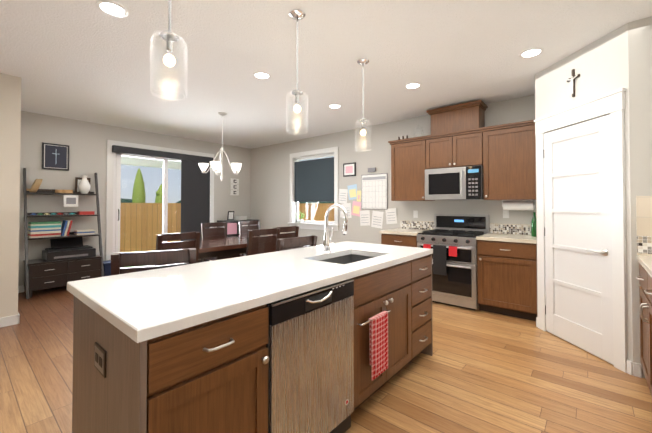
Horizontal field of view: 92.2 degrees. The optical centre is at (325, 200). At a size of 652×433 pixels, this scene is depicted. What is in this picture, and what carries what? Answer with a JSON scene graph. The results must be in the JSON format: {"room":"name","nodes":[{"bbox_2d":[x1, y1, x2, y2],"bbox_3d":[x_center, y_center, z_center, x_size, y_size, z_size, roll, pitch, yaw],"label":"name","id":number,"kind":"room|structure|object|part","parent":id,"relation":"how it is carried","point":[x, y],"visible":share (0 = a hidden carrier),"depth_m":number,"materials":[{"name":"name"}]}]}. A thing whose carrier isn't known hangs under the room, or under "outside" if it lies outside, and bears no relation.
{"room":"kitchen","nodes":[
{"label":"kitchen","id":0,"kind":"room"},
{"bbox_2d":[0,73,535,317],"bbox_3d":[-1.648,-0.025,2.341,7.700,2.700,8.350,-1,-1,40],"label":"wall","id":1,"kind":"structure","parent":0,"point":[263,177],"depth_m":5.21,"materials":[{"name":"beige paint"}]},
{"bbox_2d":[0,313,19,327],"bbox_3d":[-4.555,1.270,1.999,0.014,0.100,3.744,-1,-1,40],"label":"baseboard","id":2,"kind":"structure","parent":1,"relation":"attached to","point":[15,319],"depth_m":3.36,"materials":[{"name":"white wood"}]},
{"bbox_2d":[18,285,23,292],"bbox_3d":[-4.230,1.316,4.987,0.014,0.100,1.230,-1,-1,40],"label":"baseboard","id":3,"kind":"structure","parent":1,"relation":"attached to","point":[20,288],"depth_m":4.64,"materials":[{"name":"white wood"}]},
{"bbox_2d":[42,142,68,170],"bbox_3d":[-4.269,-0.689,4.960,0.028,0.410,0.330,-1,-1,40],"label":"framed picture","id":4,"kind":"object","parent":1,"relation":"attached to","point":[55,156],"visible":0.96,"depth_m":4.95,"materials":[{"name":"black"}]},
{"bbox_2d":[106,140,213,266],"bbox_3d":[-3.229,0.166,6.300,0.172,2.440,2.040,-1,-1,40],"label":"sliding door","id":5,"kind":"structure","parent":1,"relation":"attached to","point":[113,194],"depth_m":5.67,"materials":[{"name":"white plastic"}]},
{"bbox_2d":[112,145,212,261],"bbox_3d":[-3.134,0.193,6.219,0.079,2.305,1.900,-1,-1,40],"label":"curtain","id":6,"kind":"object","parent":1,"relation":"attached to","point":[195,197],"visible":0.65,"depth_m":6.57,"materials":[{"name":"grey fabric"}]},
{"bbox_2d":[230,178,238,194],"bbox_3d":[-2.165,-0.323,7.451,0.020,0.395,0.220,-1,-1,40],"label":"wall sign","id":7,"kind":"object","parent":1,"relation":"attached to","point":[234,187],"depth_m":7.44,"materials":[{"name":"white paper"}]},
{"bbox_2d":[288,147,338,230],"bbox_3d":[-0.243,-0.221,6.487,1.380,1.620,0.210,-1,-1,40],"label":"window","id":8,"kind":"structure","parent":1,"relation":"in","point":[315,180],"depth_m":6.46,"materials":[{"name":"white plastic"}]},
{"bbox_2d":[298,212,304,222],"bbox_3d":[-0.533,0.355,6.703,0.155,0.232,0.147,-1,-1,40],"label":"potted plant","id":9,"kind":"object","parent":8,"relation":"on","point":[301,220],"visible":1,"depth_m":6.68,"materials":[{"name":"white"}]},
{"bbox_2d":[391,136,426,200],"bbox_3d":[1.342,-0.451,4.860,0.565,0.910,0.346,-1,-1,40],"label":"upper cabinet","id":10,"kind":"object","parent":1,"relation":"attached to","point":[408,157],"depth_m":4.72,"materials":[{"name":"brown wood"}]},
{"bbox_2d":[413,211,417,217],"bbox_3d":[1.428,0.216,5.003,0.072,0.116,0.008,-1,-1,40],"label":"outlet","id":11,"kind":"object","parent":1,"relation":"attached to","point":[415,213],"depth_m":5.00,"materials":[{"name":"white plastic"}]},
{"bbox_2d":[427,128,482,168],"bbox_3d":[1.848,-0.685,4.436,0.760,0.456,0.346,-1,-1,40],"label":"upper cabinet","id":12,"kind":"object","parent":1,"relation":"attached to","point":[452,149],"depth_m":4.28,"materials":[{"name":"brown wood"}]},
{"bbox_2d":[425,165,483,199],"bbox_3d":[1.809,-0.229,4.383,0.748,0.438,0.458,-1,-1,40],"label":"microwave","id":13,"kind":"object","parent":12,"relation":"attached to","point":[460,183],"visible":1,"depth_m":4.22,"materials":[{"name":"silver metal"}]},
{"bbox_2d":[431,104,486,135],"bbox_3d":[1.864,-1.107,4.461,0.650,0.340,0.296,-1,-1,40],"label":"upper cabinet","id":14,"kind":"object","parent":1,"relation":"attached to","point":[466,117],"depth_m":4.32,"materials":[{"name":"brown wood"}]},
{"bbox_2d":[503,210,508,217],"bbox_3d":[2.399,0.174,4.184,0.072,0.116,0.008,-1,-1,40],"label":"outlet","id":15,"kind":"object","parent":1,"relation":"attached to","point":[505,214],"depth_m":4.18,"materials":[{"name":"white plastic"}]},
{"bbox_2d":[0,286,651,432],"bbox_3d":[-1.648,1.375,2.320,7.800,0.100,8.450,-1,-1,40],"label":"floor","id":16,"kind":"structure","parent":0,"point":[478,371],"depth_m":2.27,"materials":[{"name":"brown wood"}]},
{"bbox_2d":[23,168,103,298],"bbox_3d":[-4.017,0.444,4.833,0.528,1.850,0.910,-1,-1,40],"label":"ladder shelf","id":17,"kind":"object","parent":16,"relation":"on","point":[68,256],"visible":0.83,"depth_m":4.74,"materials":[{"name":"brown wood"}]},
{"bbox_2d":[103,260,123,276],"bbox_3d":[-3.663,1.204,5.361,0.310,0.335,0.300,-1,-1,40],"label":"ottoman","id":18,"kind":"object","parent":16,"relation":"on","point":[107,267],"visible":0.15,"depth_m":5.20,"materials":[{"name":"blue fabric"}]},
{"bbox_2d":[111,248,195,275],"bbox_3d":[-1.177,0.821,2.169,0.470,1.004,0.489,0,-1,-28],"label":"stool","id":19,"kind":"object","parent":16,"relation":"on","point":[129,259],"visible":0.25,"depth_m":1.95,"materials":[{"name":"brown wood"}]},
{"bbox_2d":[155,232,199,265],"bbox_3d":[-1.787,0.851,3.591,0.516,0.988,0.460,-1,-1,40],"label":"chair","id":20,"kind":"object","parent":16,"relation":"on","point":[160,245],"visible":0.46,"depth_m":3.42,"materials":[{"name":"brown wood"}]},
{"bbox_2d":[201,222,240,261],"bbox_3d":[-1.799,0.878,5.369,0.516,0.988,0.460,-1,-1,40],"label":"chair","id":21,"kind":"object","parent":16,"relation":"on","point":[213,233],"visible":0.54,"depth_m":5.46,"materials":[{"name":"brown wood"}]},
{"bbox_2d":[217,211,259,255],"bbox_3d":[-2.026,0.822,7.289,0.380,1.159,0.900,-1,-1,40],"label":"cubby shelf","id":22,"kind":"object","parent":16,"relation":"on","point":[232,226],"visible":0.31,"depth_m":7.07,"materials":[{"name":"brown wood"}]},
{"bbox_2d":[239,221,259,256],"bbox_3d":[-1.315,0.887,5.941,0.516,0.988,0.460,-1,-1,40],"label":"chair","id":23,"kind":"object","parent":16,"relation":"on","point":[243,230],"visible":0.38,"depth_m":6.03,"materials":[{"name":"brown wood"}]},
{"bbox_2d":[67,244,432,432],"bbox_3d":[-0.120,0.885,2.072,0.888,0.874,2.308,-1,-1,40],"label":"kitchen island","id":24,"kind":"object","parent":16,"relation":"on","point":[326,337],"depth_m":1.38,"materials":[{"name":"brown wood"}]},
{"bbox_2d":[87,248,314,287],"bbox_3d":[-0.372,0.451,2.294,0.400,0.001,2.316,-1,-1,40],"label":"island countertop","id":25,"kind":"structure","parent":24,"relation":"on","point":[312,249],"depth_m":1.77,"materials":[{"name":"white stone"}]},
{"bbox_2d":[319,254,373,264],"bbox_3d":[0.166,0.545,2.333,0.394,0.212,0.614,-1,-1,40],"label":"sink","id":26,"kind":"object","parent":25,"relation":"in","point":[344,259],"depth_m":2.59,"materials":[{"name":"grey metal"}]},
{"bbox_2d":[323,204,347,252],"bbox_3d":[0.084,0.221,2.462,0.242,0.385,0.102,-1,-1,40],"label":"faucet","id":27,"kind":"object","parent":24,"relation":"on","point":[326,244],"depth_m":2.48,"materials":[{"name":"silver metal"}]},
{"bbox_2d":[198,234,303,262],"bbox_3d":[-1.296,0.984,4.811,0.870,0.760,2.000,-1,-1,40],"label":"dining table","id":28,"kind":"object","parent":16,"relation":"on","point":[210,248],"visible":0.1,"depth_m":4.25,"materials":[{"name":"brown wood"}]},
{"bbox_2d":[246,228,279,255],"bbox_3d":[-0.946,0.860,4.185,0.460,0.986,0.515,1,-1,-44],"label":"chair","id":29,"kind":"object","parent":16,"relation":"on","point":[261,244],"visible":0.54,"depth_m":3.98,"materials":[{"name":"brown wood"}]},
{"bbox_2d":[273,226,298,248],"bbox_3d":[-0.738,0.867,4.616,0.516,0.988,0.460,-1,-1,40],"label":"chair","id":30,"kind":"object","parent":16,"relation":"on","point":[290,229],"visible":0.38,"depth_m":4.48,"materials":[{"name":"brown wood"}]},
{"bbox_2d":[276,235,317,250],"bbox_3d":[-0.419,0.833,2.986,0.489,1.004,0.470,-1,-1,40],"label":"stool","id":31,"kind":"object","parent":16,"relation":"on","point":[299,242],"visible":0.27,"depth_m":2.80,"materials":[{"name":"brown wood"}]},
{"bbox_2d":[379,232,417,246],"bbox_3d":[1.242,0.925,4.720,0.565,0.874,0.656,-1,-1,40],"label":"base cabinet","id":32,"kind":"object","parent":16,"relation":"on","point":[409,241],"depth_m":4.46,"materials":[{"name":"brown wood"}]},
{"bbox_2d":[383,228,433,235],"bbox_3d":[1.232,0.468,4.726,0.581,0.040,0.671,-1,-1,40],"label":"countertop","id":33,"kind":"structure","parent":32,"relation":"on","point":[400,231],"depth_m":4.55,"materials":[{"name":"white stone"}]},
{"bbox_2d":[417,214,488,310],"bbox_3d":[1.719,0.772,4.261,0.750,1.165,0.742,-1,-1,40],"label":"range","id":34,"kind":"object","parent":16,"relation":"on","point":[450,240],"visible":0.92,"depth_m":4.00,"materials":[{"name":"silver metal"}]},
{"bbox_2d":[477,240,536,320],"bbox_3d":[2.271,0.911,3.850,0.610,0.874,0.656,-1,-1,40],"label":"base cabinet","id":35,"kind":"object","parent":16,"relation":"on","point":[506,273],"depth_m":3.60,"materials":[{"name":"brown wood"}]},
{"bbox_2d":[476,232,536,243],"bbox_3d":[2.266,0.454,3.852,0.611,0.040,0.671,-1,-1,40],"label":"countertop","id":36,"kind":"structure","parent":35,"relation":"on","point":[511,237],"depth_m":3.67,"materials":[{"name":"white stone"}]},
{"bbox_2d":[531,212,536,236],"bbox_3d":[2.516,0.284,3.787,0.072,0.297,0.072,-1,-1,40],"label":"bottle","id":37,"kind":"object","parent":36,"relation":"on","point":[533,227],"visible":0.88,"depth_m":3.77,"materials":[{"name":"green glass"}]},
{"bbox_2d":[636,260,651,396],"bbox_3d":[2.289,0.879,1.767,0.656,0.874,0.997,-1,-1,40],"label":"base cabinet","id":38,"kind":"object","parent":16,"relation":"on","point":[645,290],"depth_m":2.07,"materials":[{"name":"brown wood"}]},
{"bbox_2d":[637,256,651,275],"bbox_3d":[1.847,0.414,1.259,0.666,0.040,2.356,-1,-1,40],"label":"countertop","id":39,"kind":"structure","parent":38,"relation":"on","point":[646,260],"depth_m":2.10,"materials":[{"name":"white stone"}]},
{"bbox_2d":[0,0,651,148],"bbox_3d":[-1.648,-1.425,2.363,7.800,0.100,8.450,-1,-1,40],"label":"ceiling","id":40,"kind":"structure","parent":0,"point":[86,60],"depth_m":2.99,"materials":[{"name":"paint"}]},
{"bbox_2d":[96,0,128,17],"bbox_3d":[-1.532,-1.372,2.251,0.196,0.008,0.196,-1,-1,40],"label":"recessed light","id":41,"kind":"object","parent":40,"relation":"in","point":[111,8],"visible":1,"depth_m":2.24,"materials":[{"name":"white"}]},
{"bbox_2d":[150,0,186,99],"bbox_3d":[-0.766,-0.950,1.539,0.160,0.875,0.160,-1,-1,40],"label":"pendant light","id":42,"kind":"object","parent":40,"relation":"hanging from","point":[169,36],"visible":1,"depth_m":1.53,"materials":[{"name":"clear glass"}]},
{"bbox_3d":[-0.766,-0.657,1.535,0.160,0.289,0.160,-1,-1,40],"label":"glass","id":43,"kind":"part","parent":42,"relation":"part of","materials":[{"name":"clear glass"}]},
{"bbox_2d":[198,112,241,180],"bbox_3d":[-1.575,-0.818,4.816,0.654,1.038,0.637,-1,-1,40],"label":"chandelier","id":44,"kind":"object","parent":40,"relation":"hanging from","point":[218,168],"visible":1,"depth_m":4.73,"materials":[{"name":"white glass"}]},
{"bbox_2d":[253,72,270,79],"bbox_3d":[-0.696,-1.355,3.405,0.196,0.008,0.196,-1,-1,40],"label":"recessed light","id":45,"kind":"object","parent":40,"relation":"in","point":[262,75],"visible":1,"depth_m":3.40,"materials":[{"name":"white"}]},
{"bbox_2d":[286,9,307,133],"bbox_3d":[-0.211,-0.938,2.305,0.160,0.875,0.160,-1,-1,40],"label":"pendant light","id":46,"kind":"object","parent":40,"relation":"hanging from","point":[297,14],"visible":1,"depth_m":2.30,"materials":[{"name":"clear glass"}]},
{"bbox_3d":[-0.211,-0.645,2.301,0.160,0.289,0.160,-1,-1,40],"label":"glass","id":47,"kind":"part","parent":46,"relation":"part of","materials":[{"name":"clear glass"}]},
{"bbox_2d":[328,104,341,108],"bbox_3d":[0.124,-1.338,4.459,0.196,0.008,0.196,-1,-1,40],"label":"recessed light","id":48,"kind":"object","parent":40,"relation":"in","point":[334,106],"visible":1,"depth_m":4.47,"materials":[{"name":"white"}]},
{"bbox_2d":[355,58,371,151],"bbox_3d":[0.362,-0.926,3.061,0.160,0.875,0.160,-1,-1,40],"label":"pendant light","id":49,"kind":"object","parent":40,"relation":"hanging from","point":[363,62],"visible":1,"depth_m":3.06,"materials":[{"name":"clear glass"}]},
{"bbox_3d":[0.362,-0.633,3.057,0.160,0.289,0.160,-1,-1,40],"label":"glass","id":50,"kind":"part","parent":49,"relation":"part of","materials":[{"name":"clear glass"}]},
{"bbox_2d":[404,82,421,88],"bbox_3d":[1.023,-1.350,3.695,0.196,0.008,0.196,-1,-1,40],"label":"recessed light","id":51,"kind":"object","parent":40,"relation":"in","point":[414,85],"visible":1,"depth_m":3.69,"materials":[{"name":"white"}]},
{"bbox_2d":[519,48,543,57],"bbox_3d":[1.898,-1.362,2.902,0.196,0.008,0.196,-1,-1,40],"label":"recessed light","id":52,"kind":"object","parent":40,"relation":"in","point":[531,52],"visible":1,"depth_m":2.89,"materials":[{"name":"white"}]},
{"bbox_2d":[535,16,651,377],"bbox_3d":[2.794,-0.016,2.935,1.380,2.700,1.410,-1,-1,40],"label":"wall","id":53,"kind":"structure","parent":0,"point":[618,58],"depth_m":2.42,"materials":[{"name":"beige paint"}]},
{"bbox_2d":[479,120,535,199],"bbox_3d":[2.371,-0.465,3.990,0.610,0.910,0.346,-1,-1,40],"label":"upper cabinet","id":54,"kind":"object","parent":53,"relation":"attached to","point":[503,155],"depth_m":3.86,"materials":[{"name":"brown wood"}]},
{"bbox_2d":[502,200,534,209],"bbox_3d":[2.431,0.058,3.968,0.362,0.130,0.116,-1,-1,40],"label":"paper towel holder","id":55,"kind":"object","parent":54,"relation":"attached to","point":[517,205],"visible":1,"depth_m":3.93,"materials":[{"name":"white paper"}]},
{"bbox_2d":[567,69,579,96],"bbox_3d":[2.275,-1.084,2.897,0.031,0.255,0.130,0,-1,-5],"label":"crucifix","id":56,"kind":"object","parent":53,"relation":"attached to","point":[573,77],"visible":0.94,"depth_m":2.89,"materials":[{"name":"brown wood"}]},
{"bbox_2d":[534,88,632,374],"bbox_3d":[2.284,0.234,2.878,0.690,2.200,0.690,-1,-1,40],"label":"door","id":57,"kind":"structure","parent":53,"relation":"attached to","point":[581,236],"depth_m":2.78,"materials":[{"name":"white wood"}]},
{"label":"outside","id":58,"kind":"structure","parent":0,"visible":0},
{"bbox_2d":[121,198,333,203],"bbox_3d":[-8.243,-1.589,11.682,82.500,6.717,102.631,-1,-1,40],"label":"hills","id":59,"kind":"structure","parent":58,"point":[126,201],"depth_m":49.79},
{"bbox_3d":[-7.625,1.925,25.920,95.000,0.230,110.000,-1,-1,40],"label":"ground","id":60,"kind":"structure","parent":58,"visible":0},
{"bbox_2d":[132,168,162,202],"bbox_3d":[-2.559,0.142,9.241,9.900,2.820,8.827,-1,-1,40],"label":"trees","id":61,"kind":"object","parent":60,"relation":"on","point":[138,188],"depth_m":9.98,"materials":[{"name":"green plant"}]},
{"bbox_2d":[120,203,333,252],"bbox_3d":[-2.760,0.665,-0.264,15.750,1.480,20.250,-1,-1,40],"label":"fence","id":62,"kind":"object","parent":60,"relation":"on","point":[138,235],"depth_m":9.08,"materials":[{"name":"brown wood"}]},
{"bbox_3d":[-5.293,0.295,8.133,0.150,2.480,5.300,-1,-1,40],"label":"patio post","id":63,"kind":"object","parent":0,"visible":0},
{"bbox_2d":[121,156,180,169],"bbox_3d":[-4.304,-1.098,7.319,2.740,0.280,5.400,-1,-1,40],"label":"roof","id":64,"kind":"structure","parent":63,"relation":"on","point":[142,161],"depth_m":8.53,"materials":[{"name":"white"}]}
]}

